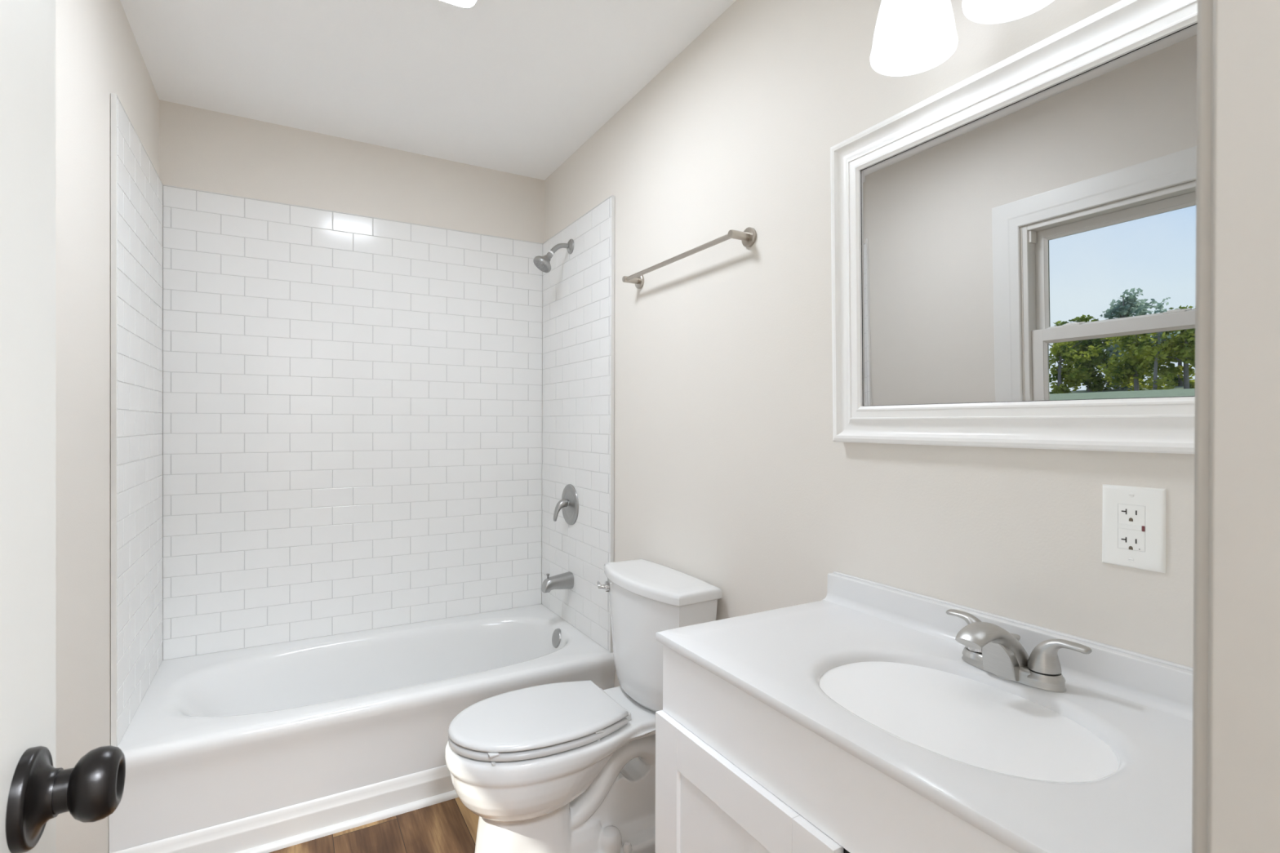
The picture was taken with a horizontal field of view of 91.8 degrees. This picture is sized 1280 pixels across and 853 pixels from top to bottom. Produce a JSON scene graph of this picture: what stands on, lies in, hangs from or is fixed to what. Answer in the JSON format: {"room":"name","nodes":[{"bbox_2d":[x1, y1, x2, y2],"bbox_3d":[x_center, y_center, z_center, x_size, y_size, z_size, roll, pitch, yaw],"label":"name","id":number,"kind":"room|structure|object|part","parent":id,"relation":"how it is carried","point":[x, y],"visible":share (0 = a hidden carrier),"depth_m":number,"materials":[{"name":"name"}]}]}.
{"room":"bathroom","nodes":[
{"label":"bathroom","id":0,"kind":"room"},
{"bbox_2d":[55,0,159,852],"bbox_3d":[-1.123,0.019,1.022,0.117,2.456,2.904,0,0,-30],"label":"wall","id":1,"kind":"structure","parent":0,"point":[98,55],"depth_m":1.46,"materials":[{"name":"beige paint"}]},
{"bbox_2d":[110,93,163,746],"bbox_3d":[-1.598,-0.010,1.986,0.013,1.774,0.730,0,0,-30],"label":"tile panel","id":2,"kind":"object","parent":1,"relation":"attached to","point":[135,184],"visible":0.98,"depth_m":1.86,"materials":[{"name":"tile"}]},
{"bbox_3d":[-1.418,-0.008,1.671,0.013,1.774,0.005,0,0,-30],"label":"edge trim","id":3,"kind":"part","parent":2,"relation":"part of","materials":[{"name":"white tile"}]},
{"bbox_3d":[-1.596,-0.895,1.984,0.013,0.004,0.727,0,0,-30],"label":"trim","id":4,"kind":"part","parent":2,"relation":"part of","materials":[{"name":"white tile"}]},
{"bbox_2d":[159,99,544,635],"bbox_3d":[-1.224,0.012,2.705,1.657,2.456,0.120,0,0,-30],"label":"wall","id":5,"kind":"structure","parent":0,"point":[203,149],"depth_m":2.58,"materials":[{"name":"beige paint"}]},
{"bbox_2d":[162,184,542,660],"bbox_3d":[-1.130,-0.013,2.681,1.514,1.770,0.015,0,0,-30],"label":"tile panel","id":6,"kind":"object","parent":5,"relation":"attached to","point":[353,402],"visible":0.98,"depth_m":2.60,"materials":[{"name":"tile"}]},
{"bbox_3d":[-1.127,-0.896,2.677,1.514,0.004,0.015,0,0,-30],"label":"trim","id":7,"kind":"part","parent":6,"relation":"part of","materials":[{"name":"white tile"}]},
{"bbox_2d":[269,797,479,852],"bbox_3d":[-0.447,1.272,1.482,1.750,0.050,3.020,0,0,-30],"label":"floor","id":8,"kind":"structure","parent":0,"point":[449,826],"depth_m":1.89,"materials":[{"name":"brown wood"}]},
{"bbox_2d":[108,604,615,852],"bbox_3d":[-0.941,1.056,2.350,1.515,0.364,0.772,0,0,-30],"label":"bathtub","id":9,"kind":"object","parent":8,"relation":"on","point":[217,738],"visible":0.83,"depth_m":2.05,"materials":[{"name":"ceramic"}]},
{"bbox_2d":[112,764,454,852],"bbox_3d":[-0.756,1.192,2.025,1.517,0.104,0.014,0,0,-30],"label":"baseboard","id":10,"kind":"structure","parent":9,"relation":"attached to","point":[251,832],"depth_m":1.88,"materials":[{"name":"white paint"}]},
{"bbox_2d":[235,790,458,852],"bbox_3d":[-0.748,1.235,2.011,1.517,0.018,0.017,0,0,-30],"label":"trim","id":11,"kind":"structure","parent":9,"relation":"attached to","point":[348,824],"depth_m":1.92,"materials":[{"name":"white paint"}]},
{"bbox_3d":[-0.363,0.922,2.702,0.028,0.081,0.082,0,0,-30],"label":"overflow plate","id":12,"kind":"part","parent":9,"relation":"part of","materials":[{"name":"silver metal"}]},
{"bbox_2d":[444,559,721,852],"bbox_3d":[-0.193,0.854,1.822,0.740,0.786,0.484,0,0,-27],"label":"toilet","id":13,"kind":"object","parent":8,"relation":"on","point":[568,766],"visible":0.94,"depth_m":1.74,"materials":[{"name":"ceramic"}]},
{"bbox_3d":[-0.297,0.833,1.743,0.465,0.020,0.343,0,0,-30],"label":"seat","id":14,"kind":"part","parent":13,"relation":"part of","materials":[{"name":"plastic"}]},
{"bbox_3d":[-0.297,0.809,1.743,0.469,0.019,0.344,0,0,-30],"label":"seat lid","id":15,"kind":"part","parent":13,"relation":"part of","materials":[{"name":"plastic"}]},
{"bbox_3d":[-0.200,1.046,1.800,0.709,0.402,0.362,0,0,-30],"label":"bowl","id":16,"kind":"part","parent":13,"relation":"part of","materials":[{"name":"ceramic"}]},
{"bbox_3d":[-0.132,0.531,2.083,0.025,0.020,0.074,0,0,-10],"label":"lever arm","id":17,"kind":"part","parent":13,"relation":"part of","materials":[{"name":"silver metal"}]},
{"bbox_3d":[0.045,0.670,1.937,0.196,0.349,0.445,0,0,-30],"label":"tank","id":18,"kind":"part","parent":13,"relation":"part of","materials":[{"name":"ceramic"}]},
{"bbox_3d":[0.044,0.479,1.936,0.212,0.036,0.467,0,0,-30],"label":"tank lid","id":19,"kind":"part","parent":13,"relation":"part of","materials":[{"name":"ceramic"}]},
{"bbox_2d":[655,644,1118,852],"bbox_3d":[0.462,0.834,0.930,0.487,0.836,0.893,0,0,-30],"label":"vanity cabinet","id":20,"kind":"object","parent":8,"relation":"on","point":[735,774],"visible":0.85,"depth_m":0.91,"materials":[{"name":"white paint"}]},
{"bbox_3d":[0.151,0.843,1.009,0.010,0.438,0.300,0,0,-30],"label":"panel","id":21,"kind":"part","parent":20,"relation":"part of","materials":[{"name":"white paint"}]},
{"bbox_3d":[0.148,0.843,1.007,0.019,0.586,0.448,0,0,-30],"label":"door","id":22,"kind":"part","parent":20,"relation":"part of","materials":[{"name":"white paint"}]},
{"bbox_2d":[655,571,1193,852],"bbox_3d":[0.464,0.426,0.929,0.486,0.179,0.899,0,0,-30],"label":"countertop","id":23,"kind":"structure","parent":20,"relation":"on","point":[1140,705],"depth_m":0.88,"materials":[{"name":"stone"}]},
{"bbox_2d":[946,608,1092,692],"bbox_3d":[0.562,0.355,0.981,0.155,0.096,0.224,0,0,-30],"label":"sink faucet","id":24,"kind":"object","parent":23,"relation":"on","point":[989,647],"visible":1,"depth_m":0.96,"materials":[{"name":"silver metal"}]},
{"bbox_3d":[0.564,0.348,1.062,0.044,0.053,0.083,0,0,-30],"label":"lever","id":25,"kind":"part","parent":24,"relation":"part of","materials":[{"name":"silver metal"}]},
{"bbox_3d":[0.562,0.355,0.981,0.154,0.096,0.062,0,0,-30],"label":"spout","id":26,"kind":"part","parent":24,"relation":"part of","materials":[{"name":"silver metal"}]},
{"bbox_3d":[0.568,0.364,0.984,0.035,0.062,0.053,0,0,-30],"label":"spout","id":27,"kind":"part","parent":24,"relation":"part of","materials":[{"name":"silver metal"}]},
{"bbox_3d":[0.599,0.387,1.002,0.055,0.022,0.161,0,0,-30],"label":"plate","id":28,"kind":"part","parent":24,"relation":"part of","materials":[{"name":"silver metal"}]},
{"bbox_3d":[0.616,0.370,1.023,0.020,0.054,0.020,0,0,-30],"label":"lift rod","id":29,"kind":"part","parent":24,"relation":"part of","materials":[{"name":"silver metal"}]},
{"bbox_3d":[0.634,0.348,0.941,0.044,0.053,0.083,0,0,-30],"label":"lever","id":30,"kind":"part","parent":24,"relation":"part of","materials":[{"name":"silver metal"}]},
{"bbox_2d":[120,0,736,180],"bbox_3d":[-0.439,-1.259,1.483,1.800,0.100,3.040,0,0,-30],"label":"ceiling","id":31,"kind":"structure","parent":0,"point":[514,86],"depth_m":2.07,"materials":[{"name":"white paint"}]},
{"bbox_2d":[440,0,477,8],"bbox_3d":[-0.525,-1.194,1.589,0.262,0.030,0.262,0,0,-30],"label":"recessed light","id":32,"kind":"object","parent":31,"relation":"in","point":[462,3],"visible":1,"depth_m":1.73,"materials":[{"name":"white paint"}]},
{"bbox_2d":[544,0,1194,687],"bbox_3d":[0.264,0.020,1.892,0.120,2.456,3.040,0,0,-30],"label":"wall","id":33,"kind":"structure","parent":0,"point":[731,475],"depth_m":1.58,"materials":[{"name":"beige paint"}]},
{"bbox_2d":[542,195,614,653],"bbox_3d":[-0.290,-0.009,2.724,0.014,1.774,0.744,0,0,-30],"label":"tile panel","id":34,"kind":"object","parent":33,"relation":"attached to","point":[578,356],"visible":0.94,"depth_m":2.64,"materials":[{"name":"tile"}]},
{"bbox_2d":[533,239,573,272],"bbox_3d":[-0.377,-0.746,2.691,0.172,0.160,0.092,0,0,-30],"label":"shower fixture","id":35,"kind":"object","parent":34,"relation":"attached to","point":[542,263],"visible":1,"depth_m":2.68,"materials":[{"name":"silver metal"}]},
{"bbox_3d":[-0.352,-0.775,2.709,0.094,0.060,0.021,0,0,-30],"label":"arm","id":36,"kind":"part","parent":35,"relation":"part of","materials":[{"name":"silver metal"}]},
{"bbox_2d":[541,571,573,593],"bbox_3d":[-0.361,0.677,2.703,0.130,0.080,0.068,0,0,-30],"label":"tub spout","id":37,"kind":"object","parent":34,"relation":"attached to","point":[565,580],"visible":1,"depth_m":2.68,"materials":[{"name":"silver metal"}]},
{"bbox_2d":[553,484,578,524],"bbox_3d":[-0.342,0.345,2.721,0.080,0.180,0.180,0,0,-30],"label":"shower valve","id":38,"kind":"object","parent":34,"relation":"attached to","point":[569,503],"visible":1,"depth_m":2.71,"materials":[{"name":"silver metal"}]},
{"bbox_3d":[-0.349,0.365,2.717,0.065,0.094,0.037,0,0,-30],"label":"lever","id":39,"kind":"part","parent":38,"relation":"part of","materials":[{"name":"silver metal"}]},
{"bbox_3d":[-0.288,-0.894,2.722,0.014,0.004,0.742,0,0,-30],"label":"trim","id":40,"kind":"part","parent":34,"relation":"part of","materials":[{"name":"white tile"}]},
{"bbox_3d":[-0.107,-0.007,2.403,0.014,1.774,0.005,0,0,-30],"label":"edge trim","id":41,"kind":"part","parent":34,"relation":"part of","materials":[{"name":"white tile"}]},
{"bbox_2d":[622,226,755,288],"bbox_3d":[0.122,-0.521,1.950,0.070,0.052,0.658,0,0,-30],"label":"towel bar","id":42,"kind":"object","parent":33,"relation":"attached to","point":[748,237],"visible":1,"depth_m":1.81,"materials":[{"name":"silver metal"}]},
{"bbox_3d":[-0.033,-0.522,2.210,0.060,0.022,0.022,0,0,-30],"label":"post","id":43,"kind":"part","parent":42,"relation":"part of","materials":[{"name":"silver metal"}]},
{"bbox_3d":[0.268,-0.519,1.684,0.060,0.022,0.022,0,0,-30],"label":"post","id":44,"kind":"part","parent":42,"relation":"part of","materials":[{"name":"silver metal"}]},
{"bbox_2d":[869,0,1053,76],"bbox_3d":[0.604,-0.794,0.970,0.204,0.256,0.503,0,0,-30],"label":"vanity light","id":45,"kind":"object","parent":33,"relation":"attached to","point":[911,37],"visible":1,"depth_m":1.07,"materials":[{"name":"white glass"}]},
{"bbox_3d":[0.489,-0.749,1.111,0.060,0.085,0.060,0,0,-30],"label":"bulb","id":46,"kind":"part","parent":45,"relation":"part of","materials":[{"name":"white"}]},
{"bbox_3d":[0.489,-0.752,1.111,0.145,0.169,0.145,0,0,-30],"label":"lamp shade","id":47,"kind":"part","parent":45,"relation":"part of","materials":[{"name":"white glass"}]},
{"bbox_3d":[0.578,-0.751,0.956,0.145,0.169,0.145,0,0,-30],"label":"lamp shade","id":48,"kind":"part","parent":45,"relation":"part of","materials":[{"name":"white glass"}]},
{"bbox_2d":[822,573,1193,720],"bbox_3d":[0.657,0.370,1.039,0.040,0.058,0.899,0,0,-30],"label":"backsplash","id":49,"kind":"structure","parent":33,"relation":"attached to","point":[1163,687],"depth_m":0.99,"materials":[{"name":"stone"}]},
{"bbox_2d":[830,0,1197,453],"bbox_3d":[0.662,-0.297,1.031,0.042,0.668,0.883,0,0,-30],"label":"wall mirror","id":50,"kind":"object","parent":33,"relation":"attached to","point":[1013,246],"visible":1,"depth_m":1.03,"materials":[{"name":"white mirror"}]},
{"bbox_2d":[1102,484,1166,573],"bbox_3d":[0.739,0.151,0.931,0.008,0.122,0.080,0,0,-30],"label":"wall outlet","id":51,"kind":"object","parent":33,"relation":"attached to","point":[1134,518],"visible":1,"depth_m":0.93,"materials":[{"name":"white plastic"}]},
{"bbox_2d":[1118,504,1145,551],"bbox_3d":[0.737,0.151,0.930,0.002,0.067,0.034,0,0,-30],"label":"receptacle","id":52,"kind":"object","parent":51,"relation":"attached to","point":[1131,517],"depth_m":0.93,"materials":[{"name":"white plastic"}]},
{"bbox_3d":[0.277,0.027,0.218,1.517,2.456,0.120,0,0,-30],"label":"wall","id":53,"kind":"structure","parent":0,"visible":0},
{"bbox_2d":[0,0,125,852],"bbox_3d":[-0.346,0.226,0.250,0.141,2.028,0.548,0,0,-30],"label":"door","id":54,"kind":"structure","parent":53,"relation":"in","point":[33,792],"depth_m":0.43,"materials":[{"name":"white paint"}]},
{"bbox_3d":[-0.403,0.262,0.451,0.040,0.050,0.050,0,0,-30],"label":"knob","id":55,"kind":"part","parent":54,"relation":"part of","materials":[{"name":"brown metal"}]},
{"bbox_2d":[1191,0,1213,852],"bbox_3d":[0.040,0.193,0.084,0.671,2.122,0.152,0,0,-30],"label":"trim","id":56,"kind":"structure","parent":53,"relation":"attached to","point":[1205,7],"depth_m":0.28,"materials":[{"name":"paint"}]},
{"bbox_2d":[1207,0,1279,852],"bbox_3d":[0.041,0.214,0.084,0.589,2.080,0.122,0,0,-30],"label":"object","id":57,"kind":"structure","parent":53,"relation":"attached to","point":[1243,785],"depth_m":0.26,"materials":[{"name":"paint"}]}
]}

